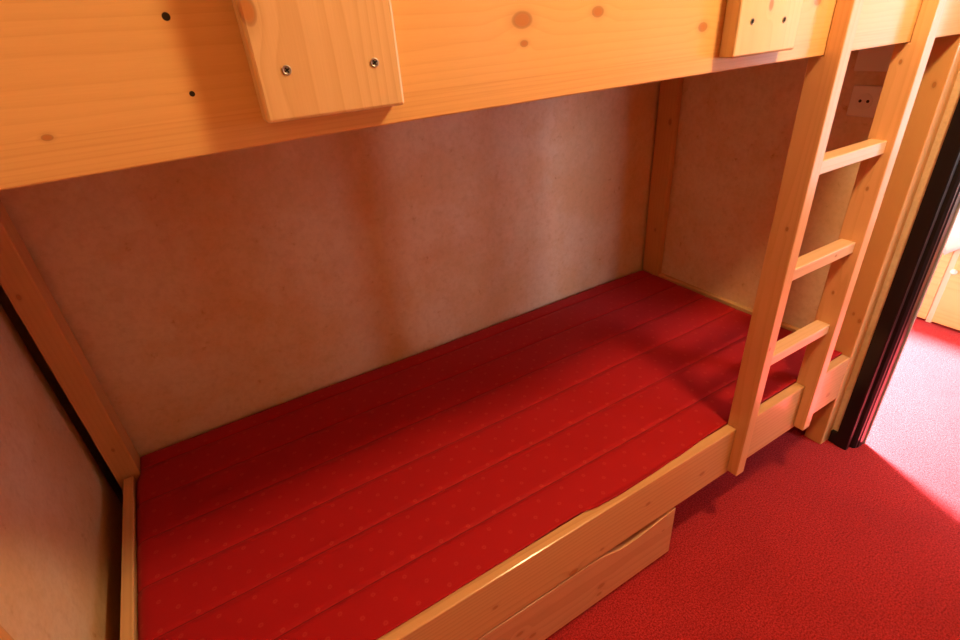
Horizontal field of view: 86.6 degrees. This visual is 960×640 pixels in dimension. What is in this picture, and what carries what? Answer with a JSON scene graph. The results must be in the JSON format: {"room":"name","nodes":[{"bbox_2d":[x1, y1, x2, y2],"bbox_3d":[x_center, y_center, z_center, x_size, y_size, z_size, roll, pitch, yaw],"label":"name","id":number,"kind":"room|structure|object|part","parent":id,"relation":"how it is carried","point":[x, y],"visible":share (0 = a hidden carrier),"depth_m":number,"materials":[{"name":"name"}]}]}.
{"room":"bunk bedroom","nodes":[
{"label":"bunk bedroom","id":0,"kind":"room"},
{"bbox_2d":[0,304,122,639],"bbox_3d":[-0.684,0.221,0.213,0.300,2.120,2.474,-20,33,-25],"label":"wall","id":1,"kind":"structure","parent":0,"point":[61,518],"depth_m":1.02,"materials":[{"name":"paint"}]},
{"bbox_2d":[0,81,660,505],"bbox_3d":[-0.387,-0.533,1.497,2.357,2.120,0.240,-20,33,-25],"label":"wall","id":2,"kind":"structure","parent":0,"point":[201,294],"depth_m":1.49,"materials":[{"name":"paint"}]},
{"bbox_2d":[545,317,959,639],"bbox_3d":[1.426,0.474,1.681,5.020,0.060,4.400,-20,33,-25],"label":"floor","id":3,"kind":"structure","parent":0,"point":[812,540],"depth_m":1.43,"materials":[{"name":"red carpet"}]},
{"bbox_2d":[0,0,959,639],"bbox_3d":[0.069,-0.144,1.256,2.023,1.620,0.899,-20,33,-25],"label":"bunk bed","id":4,"kind":"object","parent":3,"relation":"on","point":[88,87],"visible":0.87,"depth_m":0.59,"materials":[{"name":"brown wood"}]},
{"bbox_3d":[-0.568,0.448,0.628,0.032,1.300,0.036,-20,33,-25],"label":"corner post","id":5,"kind":"part","parent":4,"relation":"part of","materials":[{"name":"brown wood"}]},
{"bbox_3d":[-0.969,0.141,1.226,0.054,1.300,0.075,-20,33,-25],"label":"corner post","id":6,"kind":"part","parent":4,"relation":"part of","materials":[{"name":"brown wood"}]},
{"bbox_3d":[-0.155,-0.368,0.416,0.138,0.372,0.025,-20,33,-25],"label":"guard post","id":7,"kind":"part","parent":4,"relation":"part of","materials":[{"name":"brown wood"}]},
{"bbox_2d":[137,271,841,639],"bbox_3d":[0.104,0.291,1.526,1.957,0.136,0.856,-20,33,-25],"label":"mattress","id":8,"kind":"object","parent":4,"relation":"on","point":[348,509],"visible":0.97,"depth_m":1.31,"materials":[{"name":"red fabric"}]},
{"bbox_3d":[0.301,0.481,1.197,1.960,0.157,0.026,-20,33,-25],"label":"rail","id":9,"kind":"part","parent":4,"relation":"part of","materials":[{"name":"brown wood"}]},
{"bbox_3d":[0.724,-0.469,2.061,0.025,1.300,0.084,-20,33,-25],"label":"corner post","id":10,"kind":"part","parent":4,"relation":"part of","materials":[{"name":"brown wood"}]},
{"bbox_3d":[0.418,-0.576,0.700,0.153,0.372,0.025,-20,33,-25],"label":"guard post","id":11,"kind":"part","parent":4,"relation":"part of","materials":[{"name":"brown wood"}]},
{"bbox_2d":[727,0,946,475],"bbox_3d":[0.778,-0.223,1.140,0.342,1.347,0.055,-20,33,-25],"label":"ladder","id":12,"kind":"object","parent":4,"relation":"attached to","point":[806,159],"visible":0.94,"depth_m":1.11,"materials":[{"name":"brown wood"}]},
{"bbox_3d":[1.127,-0.124,1.470,0.051,1.228,0.057,-20,33,-25],"label":"corner post","id":13,"kind":"part","parent":4,"relation":"part of","materials":[{"name":"brown wood"}]},
{"bbox_2d":[476,507,675,639],"bbox_3d":[-0.092,0.615,1.389,1.059,0.194,0.618,-20,33,-25],"label":"drawer","id":14,"kind":"object","parent":3,"relation":"on","point":[570,598],"visible":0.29,"depth_m":1.25,"materials":[{"name":"brown wood"}]},
{"bbox_2d":[917,249,959,329],"bbox_3d":[2.526,-0.331,2.477,1.176,0.398,1.800,-20,33,-25],"label":"bed","id":15,"kind":"object","parent":3,"relation":"on","point":[941,302],"visible":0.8,"depth_m":2.25,"materials":[{"name":"beige wood"}]},
{"bbox_3d":[2.289,0.011,1.897,0.020,0.386,0.896,-20,33,-25],"label":"drawer","id":16,"kind":"part","parent":15,"relation":"part of","materials":[{"name":"beige wood"}]},
{"bbox_2d":[943,211,959,254],"bbox_3d":[2.499,-0.582,2.344,1.159,0.313,1.800,-20,33,-25],"label":"duvet","id":17,"kind":"object","parent":15,"relation":"on","point":[953,242],"visible":0.03,"depth_m":2.15,"materials":[{"name":"white fabric"}]},
{"bbox_3d":[2.039,-0.207,2.189,0.026,0.024,0.024,-20,33,-25],"label":"knob","id":18,"kind":"part","parent":15,"relation":"part of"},
{"bbox_2d":[661,50,959,430],"bbox_3d":[1.071,-0.584,1.381,0.061,2.120,3.060,-20,33,-25],"label":"wall","id":19,"kind":"structure","parent":0,"point":[735,127],"depth_m":1.71,"materials":[{"name":"paint"}]},
{"bbox_2d":[846,85,882,117],"bbox_3d":[1.033,-0.588,1.369,0.012,0.078,0.072,-20,33,-25],"label":"wall socket","id":20,"kind":"object","parent":19,"relation":"attached to","point":[864,99],"visible":0.88,"depth_m":1.36,"materials":[{"name":"beige plastic"}]},
{"bbox_2d":[828,98,959,449],"bbox_3d":[1.449,-0.278,0.840,0.087,2.070,1.112,-20,33,-25],"label":"door frame","id":21,"kind":"structure","parent":19,"relation":"in","point":[938,211],"depth_m":1.43,"materials":[{"name":"black paint"}]}
]}

